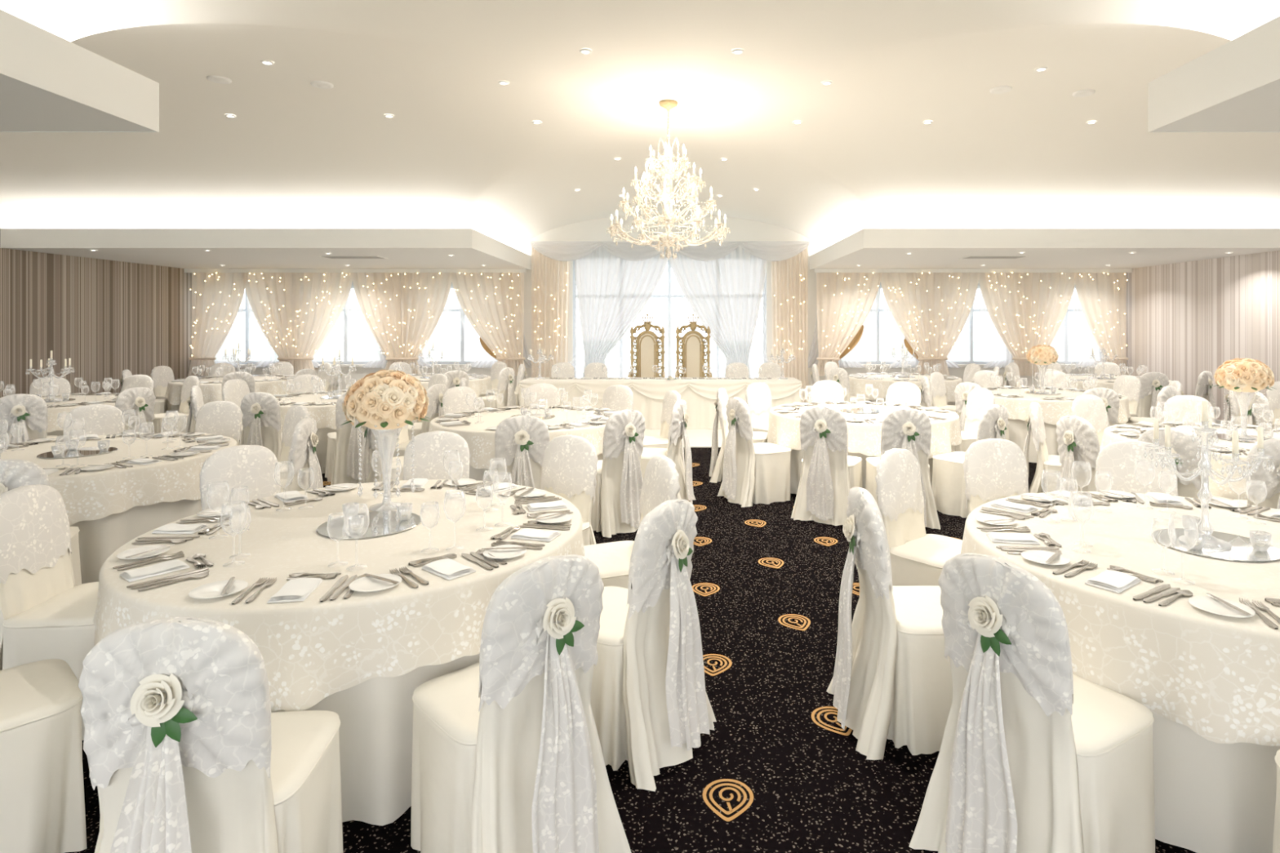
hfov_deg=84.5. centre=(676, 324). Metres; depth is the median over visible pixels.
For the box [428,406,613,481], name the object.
round dining table
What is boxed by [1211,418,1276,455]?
place setting
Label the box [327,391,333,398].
tealight holder
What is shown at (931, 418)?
place setting
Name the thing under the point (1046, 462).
banquet chair
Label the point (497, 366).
banquet chair
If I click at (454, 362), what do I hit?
place setting
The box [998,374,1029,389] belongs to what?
place setting
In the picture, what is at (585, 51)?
recessed light
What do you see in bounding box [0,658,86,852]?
banquet chair
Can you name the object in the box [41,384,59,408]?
place setting
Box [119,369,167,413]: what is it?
banquet chair
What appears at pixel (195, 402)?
banquet chair
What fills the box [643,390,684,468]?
banquet chair
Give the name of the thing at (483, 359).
curtain
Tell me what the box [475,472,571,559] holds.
place setting
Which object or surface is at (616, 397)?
banquet chair
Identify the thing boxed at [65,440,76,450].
tealight holder
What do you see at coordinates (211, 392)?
round dining table
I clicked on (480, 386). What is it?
round dining table
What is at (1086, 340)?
curtain
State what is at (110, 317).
wall
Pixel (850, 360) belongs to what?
curtain
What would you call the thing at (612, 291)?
curtain
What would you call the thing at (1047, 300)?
window curtain
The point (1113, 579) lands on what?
place setting
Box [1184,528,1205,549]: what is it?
tealight holder
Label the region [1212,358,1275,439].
arrangement
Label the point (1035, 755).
banquet chair
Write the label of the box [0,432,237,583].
round dining table
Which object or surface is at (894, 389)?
banquet chair
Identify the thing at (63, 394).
tealight holder
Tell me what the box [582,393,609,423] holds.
place setting
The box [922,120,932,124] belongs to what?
recessed light
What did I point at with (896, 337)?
curtain
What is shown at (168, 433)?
place setting
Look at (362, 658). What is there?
round dining table
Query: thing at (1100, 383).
round dining table
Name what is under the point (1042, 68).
recessed light
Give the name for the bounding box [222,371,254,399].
banquet chair
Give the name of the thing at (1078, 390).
place setting
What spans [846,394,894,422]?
place setting
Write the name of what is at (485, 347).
lining
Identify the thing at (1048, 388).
place setting
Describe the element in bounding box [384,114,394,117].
recessed light
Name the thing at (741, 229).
wall
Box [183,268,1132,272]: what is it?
trim
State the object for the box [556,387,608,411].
place setting
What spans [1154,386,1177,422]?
banquet chair
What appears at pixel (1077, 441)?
banquet chair
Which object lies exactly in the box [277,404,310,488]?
banquet chair
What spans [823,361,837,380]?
banquet chair
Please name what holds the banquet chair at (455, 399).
on the floor
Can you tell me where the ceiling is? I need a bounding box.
[0,0,1279,249]
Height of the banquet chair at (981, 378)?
0.947 m
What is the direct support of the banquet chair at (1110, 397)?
on the floor
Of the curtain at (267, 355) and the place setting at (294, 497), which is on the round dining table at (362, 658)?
the place setting at (294, 497)
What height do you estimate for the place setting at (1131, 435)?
0.224 m
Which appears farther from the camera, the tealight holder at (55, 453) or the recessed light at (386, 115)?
the recessed light at (386, 115)
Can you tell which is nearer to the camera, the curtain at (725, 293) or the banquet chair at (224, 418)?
the banquet chair at (224, 418)
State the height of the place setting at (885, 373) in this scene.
0.224 m
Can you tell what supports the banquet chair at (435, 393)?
on the floor
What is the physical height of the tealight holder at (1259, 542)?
0.064 m
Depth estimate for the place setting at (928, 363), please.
11.79 m
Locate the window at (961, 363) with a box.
[953,308,990,366]
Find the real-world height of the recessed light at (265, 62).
0.010 m
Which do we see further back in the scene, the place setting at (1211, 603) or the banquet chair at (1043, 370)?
the banquet chair at (1043, 370)
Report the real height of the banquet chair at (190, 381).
0.947 m
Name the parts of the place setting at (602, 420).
plate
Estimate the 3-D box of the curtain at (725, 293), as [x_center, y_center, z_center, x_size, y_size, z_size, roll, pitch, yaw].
[0.750,-0.145,13.101,1.900,2.650,0.138,0,0,0]
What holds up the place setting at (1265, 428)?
on the round dining table at (1239, 486)
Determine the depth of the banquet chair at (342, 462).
7.17 m
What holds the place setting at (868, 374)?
on the round dining table at (857, 386)
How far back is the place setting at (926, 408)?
7.26 m
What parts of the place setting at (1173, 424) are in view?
plate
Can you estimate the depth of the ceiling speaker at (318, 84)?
6.12 m
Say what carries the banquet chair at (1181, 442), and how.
on the floor
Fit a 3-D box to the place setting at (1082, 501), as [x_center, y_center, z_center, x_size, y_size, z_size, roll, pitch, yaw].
[2.076,0.766,3.481,0.527,0.224,0.393,0,0,-11]
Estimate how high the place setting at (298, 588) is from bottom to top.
0.224 m
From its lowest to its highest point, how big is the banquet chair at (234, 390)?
0.947 m
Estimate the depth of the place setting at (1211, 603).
2.17 m
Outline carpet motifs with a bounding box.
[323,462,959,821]
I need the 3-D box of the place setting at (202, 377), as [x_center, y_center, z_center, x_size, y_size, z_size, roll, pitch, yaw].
[-7.659,0.766,11.434,0.393,0.224,0.527,0,0,10]
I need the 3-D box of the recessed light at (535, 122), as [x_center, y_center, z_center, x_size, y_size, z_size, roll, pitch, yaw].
[-1.450,-2.087,7.300,0.096,0.010,0.096,0,0,0]
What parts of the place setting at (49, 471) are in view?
wine glass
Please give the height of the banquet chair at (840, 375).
0.947 m
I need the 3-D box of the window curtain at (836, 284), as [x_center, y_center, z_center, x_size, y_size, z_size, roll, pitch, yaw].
[3.222,-0.025,13.182,1.251,1.990,0.170,0,0,3]
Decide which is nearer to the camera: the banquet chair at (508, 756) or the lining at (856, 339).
the banquet chair at (508, 756)
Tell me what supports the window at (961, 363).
in the wall at (741, 229)
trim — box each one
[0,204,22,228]
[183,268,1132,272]
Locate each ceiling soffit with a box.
[0,9,159,132]
[0,228,531,270]
[809,228,1279,270]
[1147,16,1279,132]
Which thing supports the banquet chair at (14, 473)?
on the floor
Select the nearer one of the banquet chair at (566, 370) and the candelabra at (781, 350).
the candelabra at (781, 350)
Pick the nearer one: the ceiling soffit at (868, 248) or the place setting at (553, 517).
the place setting at (553, 517)
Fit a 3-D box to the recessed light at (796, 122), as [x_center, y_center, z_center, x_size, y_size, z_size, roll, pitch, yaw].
[1.250,-2.087,7.300,0.096,0.010,0.096,0,0,0]
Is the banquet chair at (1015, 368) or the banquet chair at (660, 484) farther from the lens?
the banquet chair at (1015, 368)
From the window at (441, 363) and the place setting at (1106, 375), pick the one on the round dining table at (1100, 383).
the place setting at (1106, 375)
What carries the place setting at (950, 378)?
on the round dining table at (857, 386)
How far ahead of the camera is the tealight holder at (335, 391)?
8.53 m
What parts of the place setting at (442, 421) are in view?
plate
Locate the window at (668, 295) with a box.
[573,260,766,377]
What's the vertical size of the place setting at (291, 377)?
0.224 m
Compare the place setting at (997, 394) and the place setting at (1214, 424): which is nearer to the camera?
the place setting at (1214, 424)
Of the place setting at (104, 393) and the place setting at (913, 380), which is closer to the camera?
the place setting at (104, 393)
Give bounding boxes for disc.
[36,446,117,458]
[44,398,75,402]
[315,511,422,539]
[320,395,338,399]
[510,413,555,419]
[840,408,883,413]
[889,375,915,377]
[1023,391,1061,395]
[1088,377,1116,379]
[1151,528,1279,562]
[1212,433,1275,443]
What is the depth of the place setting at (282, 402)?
7.69 m
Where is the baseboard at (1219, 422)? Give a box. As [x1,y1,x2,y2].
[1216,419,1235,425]
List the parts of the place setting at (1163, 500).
wine glass, water glass, plate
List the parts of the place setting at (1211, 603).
plate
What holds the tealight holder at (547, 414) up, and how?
on the disc at (542, 416)
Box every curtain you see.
[187,272,247,376]
[213,293,244,368]
[244,272,353,374]
[245,292,324,368]
[344,281,454,368]
[352,272,453,374]
[451,272,527,376]
[457,298,531,368]
[531,246,569,377]
[574,245,668,377]
[668,245,767,377]
[771,246,809,402]
[808,282,881,368]
[816,272,881,376]
[880,272,979,375]
[882,290,975,368]
[977,282,1067,368]
[978,272,1076,376]
[1071,285,1105,368]
[1075,272,1129,375]
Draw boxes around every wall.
[0,248,195,398]
[196,213,1094,391]
[1125,250,1279,422]
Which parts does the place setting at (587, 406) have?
plate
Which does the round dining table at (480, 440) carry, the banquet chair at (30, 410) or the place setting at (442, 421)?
the place setting at (442, 421)
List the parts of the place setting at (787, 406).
plate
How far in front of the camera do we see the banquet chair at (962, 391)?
8.24 m
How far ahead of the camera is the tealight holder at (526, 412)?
6.49 m
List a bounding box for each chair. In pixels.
[0,394,57,444]
[0,458,81,585]
[0,484,98,740]
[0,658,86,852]
[29,376,71,395]
[63,404,124,437]
[78,616,342,852]
[115,386,155,433]
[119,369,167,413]
[121,374,154,391]
[151,365,173,413]
[151,375,200,432]
[185,386,244,445]
[195,400,243,445]
[199,444,280,511]
[208,363,235,376]
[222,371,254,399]
[222,378,249,406]
[240,391,282,461]
[270,361,293,375]
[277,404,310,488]
[280,417,323,492]
[290,374,323,394]
[293,368,316,377]
[317,362,332,391]
[324,391,371,484]
[330,364,342,391]
[358,425,404,483]
[382,424,410,457]
[388,362,411,374]
[403,431,469,480]
[407,383,448,440]
[410,554,631,852]
[417,373,448,422]
[442,386,478,415]
[444,370,469,389]
[459,377,467,386]
[476,367,515,409]
[488,361,506,395]
[492,364,526,406]
[492,415,549,488]
[524,383,559,406]
[540,435,598,545]
[551,362,574,377]
[583,454,680,588]
[584,362,608,377]
[591,409,645,537]
[591,498,715,791]
[602,384,633,410]
[627,314,665,377]
[640,400,695,503]
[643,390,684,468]
[675,314,712,377]
[709,387,768,483]
[717,397,791,506]
[725,362,748,377]
[745,382,772,432]
[758,362,781,377]
[791,405,862,525]
[808,364,819,402]
[810,380,844,401]
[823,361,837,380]
[826,487,952,759]
[829,367,868,401]
[865,408,940,529]
[875,448,962,586]
[886,382,921,405]
[909,552,1155,852]
[918,376,957,413]
[928,372,955,411]
[932,404,1008,517]
[954,382,1008,439]
[955,387,995,452]
[963,363,981,382]
[963,438,1028,513]
[973,369,1000,387]
[993,366,1002,386]
[1003,364,1016,386]
[1008,362,1020,386]
[1023,402,1061,493]
[1037,368,1060,386]
[1039,371,1071,388]
[1040,362,1062,372]
[1054,415,1100,491]
[1071,394,1108,447]
[1082,387,1119,426]
[1093,362,1120,375]
[1095,440,1177,496]
[1112,374,1142,423]
[1125,380,1183,423]
[1137,372,1168,417]
[1137,428,1233,500]
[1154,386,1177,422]
[1163,395,1214,422]
[1195,371,1216,423]
[1223,390,1279,428]
[1233,438,1279,509]
[1240,391,1272,427]
[1266,381,1279,427]
[1272,749,1279,852]
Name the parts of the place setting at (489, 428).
plate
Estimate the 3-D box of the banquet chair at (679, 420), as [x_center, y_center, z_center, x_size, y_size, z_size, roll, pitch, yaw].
[-0.161,1.153,6.348,0.619,0.947,0.519,0,0,13]
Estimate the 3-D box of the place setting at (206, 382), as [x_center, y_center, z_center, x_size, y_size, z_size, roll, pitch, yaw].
[-7.126,0.766,10.577,0.527,0.224,0.393,0,0,5]
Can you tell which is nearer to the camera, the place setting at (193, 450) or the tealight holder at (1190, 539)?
the tealight holder at (1190, 539)
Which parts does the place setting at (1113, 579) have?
plate, water glass, wine glass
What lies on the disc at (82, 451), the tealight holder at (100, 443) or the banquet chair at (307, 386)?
the tealight holder at (100, 443)
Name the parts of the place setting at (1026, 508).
plate, wine glass, water glass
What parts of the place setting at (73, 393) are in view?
plate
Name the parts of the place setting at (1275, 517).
wine glass, water glass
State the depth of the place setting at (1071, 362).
12.08 m
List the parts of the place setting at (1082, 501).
wine glass, water glass, plate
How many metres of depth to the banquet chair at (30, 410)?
6.82 m
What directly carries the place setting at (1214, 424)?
on the round dining table at (1239, 486)
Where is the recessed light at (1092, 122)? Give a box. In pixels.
[1086,120,1096,124]
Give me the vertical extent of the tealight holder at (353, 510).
0.064 m
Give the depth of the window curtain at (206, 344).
13.19 m
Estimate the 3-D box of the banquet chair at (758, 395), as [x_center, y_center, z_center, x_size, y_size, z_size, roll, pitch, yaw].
[1.064,1.153,8.043,0.524,0.947,0.613,0,0,-40]
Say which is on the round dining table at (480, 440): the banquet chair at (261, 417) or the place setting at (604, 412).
the place setting at (604, 412)
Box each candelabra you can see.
[25,351,75,400]
[222,342,253,371]
[319,349,356,397]
[418,342,444,377]
[527,343,553,378]
[768,343,795,378]
[889,342,915,377]
[1089,342,1119,377]
[1143,400,1275,549]
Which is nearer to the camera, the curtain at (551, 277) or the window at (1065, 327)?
the curtain at (551, 277)
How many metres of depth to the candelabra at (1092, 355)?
11.38 m
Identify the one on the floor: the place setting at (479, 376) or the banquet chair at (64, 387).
the banquet chair at (64, 387)
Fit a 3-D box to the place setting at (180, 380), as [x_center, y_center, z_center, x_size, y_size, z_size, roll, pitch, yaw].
[-7.623,0.766,10.967,0.393,0.224,0.527,0,0,-30]
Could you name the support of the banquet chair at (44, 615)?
on the floor
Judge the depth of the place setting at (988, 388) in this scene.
9.48 m
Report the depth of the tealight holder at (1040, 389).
8.81 m
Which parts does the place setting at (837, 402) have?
plate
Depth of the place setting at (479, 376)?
11.68 m
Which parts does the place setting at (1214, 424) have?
plate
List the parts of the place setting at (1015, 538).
plate, wine glass, water glass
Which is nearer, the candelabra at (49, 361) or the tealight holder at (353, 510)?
the tealight holder at (353, 510)
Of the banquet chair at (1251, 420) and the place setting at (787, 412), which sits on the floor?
the banquet chair at (1251, 420)
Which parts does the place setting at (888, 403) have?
plate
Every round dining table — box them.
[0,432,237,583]
[41,393,155,438]
[93,480,585,825]
[164,375,293,412]
[275,391,417,473]
[409,373,493,397]
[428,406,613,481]
[767,401,961,493]
[848,373,962,406]
[960,491,1279,852]
[990,386,1130,462]
[1037,374,1171,390]
[1100,422,1279,499]
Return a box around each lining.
[479,337,496,358]
[838,324,863,360]
[903,337,919,360]
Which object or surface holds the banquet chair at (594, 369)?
on the floor
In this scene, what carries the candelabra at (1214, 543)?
on the disc at (1242, 549)
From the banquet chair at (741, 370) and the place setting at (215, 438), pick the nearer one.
the place setting at (215, 438)
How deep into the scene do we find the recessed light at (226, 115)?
7.09 m
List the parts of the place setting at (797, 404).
plate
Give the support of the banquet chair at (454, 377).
on the floor
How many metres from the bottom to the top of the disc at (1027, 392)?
0.006 m
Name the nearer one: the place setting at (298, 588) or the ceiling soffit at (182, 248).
the place setting at (298, 588)
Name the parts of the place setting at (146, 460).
plate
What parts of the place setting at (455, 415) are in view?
plate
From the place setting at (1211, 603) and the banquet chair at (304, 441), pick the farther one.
the banquet chair at (304, 441)
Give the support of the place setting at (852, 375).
on the round dining table at (857, 386)
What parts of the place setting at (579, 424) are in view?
plate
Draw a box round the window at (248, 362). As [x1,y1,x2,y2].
[236,288,257,366]
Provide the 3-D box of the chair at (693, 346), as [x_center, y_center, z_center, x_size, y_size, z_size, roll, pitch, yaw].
[0.290,0.718,12.251,0.649,1.799,0.594,0,0,0]
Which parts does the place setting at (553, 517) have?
water glass, wine glass, plate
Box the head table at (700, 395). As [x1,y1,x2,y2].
[519,377,801,429]
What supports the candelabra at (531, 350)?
on the head table at (700, 395)
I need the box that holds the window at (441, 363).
[426,308,474,366]
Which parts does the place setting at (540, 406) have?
plate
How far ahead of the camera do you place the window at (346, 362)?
13.55 m
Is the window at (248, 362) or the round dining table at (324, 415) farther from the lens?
the window at (248, 362)
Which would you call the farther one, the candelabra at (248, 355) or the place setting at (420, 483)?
the candelabra at (248, 355)
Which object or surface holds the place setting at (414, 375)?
on the round dining table at (480, 386)
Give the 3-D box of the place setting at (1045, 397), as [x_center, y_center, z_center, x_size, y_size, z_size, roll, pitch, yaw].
[4.524,0.766,8.277,0.527,0.224,0.393,0,0,5]
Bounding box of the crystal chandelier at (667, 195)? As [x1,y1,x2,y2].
[606,99,730,259]
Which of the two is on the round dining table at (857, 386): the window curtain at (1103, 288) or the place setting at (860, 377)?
the place setting at (860, 377)
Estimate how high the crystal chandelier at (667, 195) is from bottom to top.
1.494 m
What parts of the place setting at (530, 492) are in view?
wine glass, water glass, plate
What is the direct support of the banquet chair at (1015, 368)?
on the floor
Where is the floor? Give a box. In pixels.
[64,428,1196,852]
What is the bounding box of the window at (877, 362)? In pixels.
[857,302,895,366]
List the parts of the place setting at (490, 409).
plate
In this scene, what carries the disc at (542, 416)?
on the round dining table at (480, 440)
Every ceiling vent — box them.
[318,255,388,258]
[959,255,1028,258]
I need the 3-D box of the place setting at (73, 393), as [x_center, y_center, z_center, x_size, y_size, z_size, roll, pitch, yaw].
[-7.556,0.766,8.601,0.527,0.224,0.393,0,0,-42]
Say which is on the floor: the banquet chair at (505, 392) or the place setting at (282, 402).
the banquet chair at (505, 392)
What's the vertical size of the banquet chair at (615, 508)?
0.947 m
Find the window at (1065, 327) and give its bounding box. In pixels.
[1057,308,1079,366]
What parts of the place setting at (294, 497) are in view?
wine glass, water glass, plate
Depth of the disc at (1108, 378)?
11.32 m
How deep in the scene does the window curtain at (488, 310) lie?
13.20 m
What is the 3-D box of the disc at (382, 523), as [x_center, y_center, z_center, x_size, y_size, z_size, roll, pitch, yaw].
[-1.340,0.875,3.080,0.424,0.006,0.424,0,0,0]
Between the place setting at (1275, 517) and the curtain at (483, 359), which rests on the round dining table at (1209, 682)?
the place setting at (1275, 517)
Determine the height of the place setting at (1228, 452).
0.224 m
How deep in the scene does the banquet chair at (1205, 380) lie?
10.13 m
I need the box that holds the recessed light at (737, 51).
[732,48,744,54]
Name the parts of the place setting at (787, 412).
plate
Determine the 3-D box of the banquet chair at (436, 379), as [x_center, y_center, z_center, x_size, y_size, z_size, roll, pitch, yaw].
[-3.363,1.153,9.477,0.519,0.947,0.624,0,0,34]
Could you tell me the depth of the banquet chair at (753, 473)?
6.43 m
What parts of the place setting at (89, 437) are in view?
plate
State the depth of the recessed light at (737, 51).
5.39 m
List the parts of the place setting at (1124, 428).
plate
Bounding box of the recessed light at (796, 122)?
[792,120,801,124]
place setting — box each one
[0,418,55,451]
[0,432,9,453]
[32,378,86,397]
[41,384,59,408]
[43,428,86,475]
[53,412,142,443]
[58,382,115,406]
[74,378,121,395]
[80,422,183,471]
[103,378,119,400]
[112,500,251,591]
[121,408,206,440]
[131,480,249,544]
[160,415,229,456]
[161,411,230,443]
[170,366,202,382]
[181,367,222,383]
[188,503,369,604]
[197,365,215,378]
[244,461,358,510]
[248,364,282,376]
[254,368,285,382]
[268,363,294,377]
[273,364,294,379]
[273,378,305,397]
[279,382,324,405]
[305,376,346,394]
[314,381,354,404]
[348,489,506,591]
[371,449,476,496]
[410,362,433,376]
[435,398,484,426]
[437,395,482,418]
[443,449,547,498]
[453,362,483,375]
[462,364,483,379]
[463,363,488,377]
[475,390,519,413]
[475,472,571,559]
[483,457,573,523]
[486,399,549,430]
[519,387,570,410]
[547,396,601,429]
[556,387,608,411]
[582,390,619,415]
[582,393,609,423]
[773,388,812,411]
[776,391,826,417]
[791,386,825,406]
[825,384,871,404]
[845,395,866,422]
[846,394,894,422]
[848,364,872,377]
[853,364,886,379]
[857,364,875,375]
[865,384,916,406]
[875,362,902,374]
[893,365,921,381]
[899,386,950,412]
[902,394,947,421]
[904,364,930,374]
[924,363,954,377]
[939,364,959,379]
[975,490,1093,554]
[979,469,1078,523]
[983,376,1002,391]
[992,377,1027,398]
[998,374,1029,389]
[1021,513,1198,606]
[1034,374,1077,390]
[1038,461,1135,511]
[1040,380,1077,400]
[1065,373,1086,391]
[1066,362,1092,376]
[1070,366,1093,381]
[1091,362,1124,376]
[1110,406,1168,434]
[1117,412,1199,439]
[1120,459,1247,512]
[1125,401,1186,429]
[1186,400,1259,429]
[1187,592,1279,629]
[1206,416,1245,453]
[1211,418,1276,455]
[1227,466,1279,524]
[1251,403,1279,432]
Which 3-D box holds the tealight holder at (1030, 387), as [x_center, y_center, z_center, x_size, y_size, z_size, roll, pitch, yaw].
[4.575,0.839,9.068,0.068,0.064,0.068,0,0,0]
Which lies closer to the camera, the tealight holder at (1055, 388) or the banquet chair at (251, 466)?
the banquet chair at (251, 466)
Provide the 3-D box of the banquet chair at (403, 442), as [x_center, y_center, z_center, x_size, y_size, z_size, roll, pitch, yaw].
[-2.584,1.153,6.819,0.624,0.947,0.519,0,0,9]
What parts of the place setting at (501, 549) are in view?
water glass, wine glass, plate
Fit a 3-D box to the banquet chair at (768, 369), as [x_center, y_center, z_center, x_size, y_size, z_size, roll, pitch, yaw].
[1.624,1.141,12.067,0.519,0.947,0.619,0,0,0]
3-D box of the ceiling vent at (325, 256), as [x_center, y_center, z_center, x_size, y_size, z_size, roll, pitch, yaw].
[-5.000,-1.034,10.900,0.900,0.012,0.400,0,0,0]
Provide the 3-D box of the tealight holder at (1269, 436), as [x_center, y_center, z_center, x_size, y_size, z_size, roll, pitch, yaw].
[4.459,0.839,5.312,0.068,0.064,0.068,0,0,0]
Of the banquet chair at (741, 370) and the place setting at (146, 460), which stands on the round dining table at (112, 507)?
the place setting at (146, 460)
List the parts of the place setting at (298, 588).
plate, water glass, wine glass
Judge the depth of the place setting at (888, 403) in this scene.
7.65 m
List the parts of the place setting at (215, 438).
plate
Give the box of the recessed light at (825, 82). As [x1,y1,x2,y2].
[821,80,832,84]
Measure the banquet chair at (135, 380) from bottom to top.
0.947 m
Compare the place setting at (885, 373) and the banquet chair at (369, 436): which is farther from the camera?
the place setting at (885, 373)
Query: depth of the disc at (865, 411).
7.07 m
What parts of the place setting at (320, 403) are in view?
plate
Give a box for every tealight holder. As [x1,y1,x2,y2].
[47,395,55,401]
[51,444,64,456]
[62,393,69,399]
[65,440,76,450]
[67,440,79,449]
[97,440,110,450]
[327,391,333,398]
[332,390,338,395]
[342,502,359,519]
[346,515,364,533]
[396,502,412,519]
[520,408,527,415]
[524,410,530,415]
[544,408,551,416]
[845,404,852,411]
[857,402,864,408]
[870,404,877,412]
[1029,386,1035,391]
[1039,388,1045,393]
[1050,386,1056,392]
[1182,515,1201,533]
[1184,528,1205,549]
[1226,426,1237,434]
[1226,429,1237,439]
[1248,529,1271,551]
[1263,430,1273,439]
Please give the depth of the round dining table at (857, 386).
11.09 m
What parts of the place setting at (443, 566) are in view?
plate, water glass, wine glass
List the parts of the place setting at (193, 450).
plate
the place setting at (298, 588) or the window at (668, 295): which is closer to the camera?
the place setting at (298, 588)
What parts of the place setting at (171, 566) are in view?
plate, wine glass, water glass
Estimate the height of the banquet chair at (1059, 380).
0.947 m
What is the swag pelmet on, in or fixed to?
attached to the ceiling
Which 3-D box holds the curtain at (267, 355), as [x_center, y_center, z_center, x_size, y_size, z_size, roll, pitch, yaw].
[-7.300,-0.090,13.370,1.800,1.840,0.055,0,0,0]
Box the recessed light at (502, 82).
[497,80,509,84]
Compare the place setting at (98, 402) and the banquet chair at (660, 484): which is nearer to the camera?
the banquet chair at (660, 484)
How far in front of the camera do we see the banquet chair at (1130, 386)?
9.27 m
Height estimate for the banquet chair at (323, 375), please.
0.947 m
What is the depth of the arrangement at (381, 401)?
3.27 m
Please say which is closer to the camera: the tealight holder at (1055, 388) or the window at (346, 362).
the tealight holder at (1055, 388)
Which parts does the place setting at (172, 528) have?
wine glass, plate, water glass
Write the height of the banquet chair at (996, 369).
0.947 m
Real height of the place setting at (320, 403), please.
0.224 m
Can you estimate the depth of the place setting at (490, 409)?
7.19 m
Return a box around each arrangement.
[341,369,429,511]
[1026,344,1059,393]
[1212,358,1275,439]
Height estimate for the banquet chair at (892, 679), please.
0.947 m
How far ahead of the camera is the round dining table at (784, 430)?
6.55 m
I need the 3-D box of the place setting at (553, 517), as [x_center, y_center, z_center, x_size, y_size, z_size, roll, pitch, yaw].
[-0.687,0.766,3.284,0.393,0.224,0.528,0,0,-23]
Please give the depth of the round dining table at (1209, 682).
2.19 m
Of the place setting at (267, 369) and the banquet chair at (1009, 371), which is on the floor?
the banquet chair at (1009, 371)
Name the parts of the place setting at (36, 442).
plate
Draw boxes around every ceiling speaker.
[206,75,231,84]
[310,80,333,88]
[990,85,1012,93]
[1072,88,1095,97]
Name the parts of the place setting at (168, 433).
plate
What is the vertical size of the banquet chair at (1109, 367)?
0.947 m
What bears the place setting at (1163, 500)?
on the round dining table at (1209, 682)
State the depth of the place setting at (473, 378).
11.35 m
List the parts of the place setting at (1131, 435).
plate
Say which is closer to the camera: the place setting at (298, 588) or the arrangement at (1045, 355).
the place setting at (298, 588)
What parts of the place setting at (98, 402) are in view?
plate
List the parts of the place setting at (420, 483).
wine glass, water glass, plate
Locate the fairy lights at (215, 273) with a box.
[190,272,1127,355]
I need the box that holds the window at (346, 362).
[315,306,368,366]
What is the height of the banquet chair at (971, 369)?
0.947 m
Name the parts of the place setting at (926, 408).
plate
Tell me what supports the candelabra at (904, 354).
on the disc at (895, 376)
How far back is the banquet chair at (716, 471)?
7.29 m
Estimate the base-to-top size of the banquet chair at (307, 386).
0.947 m
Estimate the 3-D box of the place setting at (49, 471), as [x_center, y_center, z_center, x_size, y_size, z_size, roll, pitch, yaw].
[-3.820,0.766,4.167,0.528,0.224,0.393,0,0,-28]
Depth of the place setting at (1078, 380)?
10.99 m
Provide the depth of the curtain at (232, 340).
13.37 m
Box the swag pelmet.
[530,241,809,261]
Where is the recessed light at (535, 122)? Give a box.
[532,120,541,124]
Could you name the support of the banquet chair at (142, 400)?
on the floor
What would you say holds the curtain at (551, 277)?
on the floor
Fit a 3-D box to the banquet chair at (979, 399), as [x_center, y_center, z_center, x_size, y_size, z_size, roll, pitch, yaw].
[3.050,1.153,7.425,0.613,0.947,0.524,0,0,-16]
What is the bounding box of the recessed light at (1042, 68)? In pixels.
[1034,66,1048,71]
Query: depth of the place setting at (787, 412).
6.89 m
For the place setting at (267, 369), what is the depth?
10.93 m
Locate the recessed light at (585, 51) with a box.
[579,48,591,54]
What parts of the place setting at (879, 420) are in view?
plate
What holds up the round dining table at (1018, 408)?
on the floor
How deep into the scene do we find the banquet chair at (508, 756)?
2.00 m
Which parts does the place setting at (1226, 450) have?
plate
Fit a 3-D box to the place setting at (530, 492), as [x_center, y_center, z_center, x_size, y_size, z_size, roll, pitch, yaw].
[-0.942,0.766,3.636,0.527,0.224,0.393,0,0,30]
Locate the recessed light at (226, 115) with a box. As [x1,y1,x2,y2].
[225,114,235,117]
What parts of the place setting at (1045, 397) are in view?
plate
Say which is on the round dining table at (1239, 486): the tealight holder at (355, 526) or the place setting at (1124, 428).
the place setting at (1124, 428)
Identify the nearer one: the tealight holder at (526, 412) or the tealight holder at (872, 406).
the tealight holder at (526, 412)
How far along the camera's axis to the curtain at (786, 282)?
13.17 m
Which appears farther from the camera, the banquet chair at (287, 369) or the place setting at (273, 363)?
the banquet chair at (287, 369)
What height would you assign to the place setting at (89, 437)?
0.224 m
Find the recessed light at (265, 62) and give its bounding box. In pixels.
[260,60,274,65]
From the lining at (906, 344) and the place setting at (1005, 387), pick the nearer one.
the place setting at (1005, 387)
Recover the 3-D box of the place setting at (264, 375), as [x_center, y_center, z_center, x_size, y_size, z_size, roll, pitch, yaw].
[-6.981,0.766,11.934,0.527,0.224,0.393,0,0,-4]
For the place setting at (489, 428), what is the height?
0.224 m
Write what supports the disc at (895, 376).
on the round dining table at (857, 386)
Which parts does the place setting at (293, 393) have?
plate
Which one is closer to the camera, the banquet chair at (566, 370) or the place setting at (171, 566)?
the place setting at (171, 566)
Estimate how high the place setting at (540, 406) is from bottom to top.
0.224 m

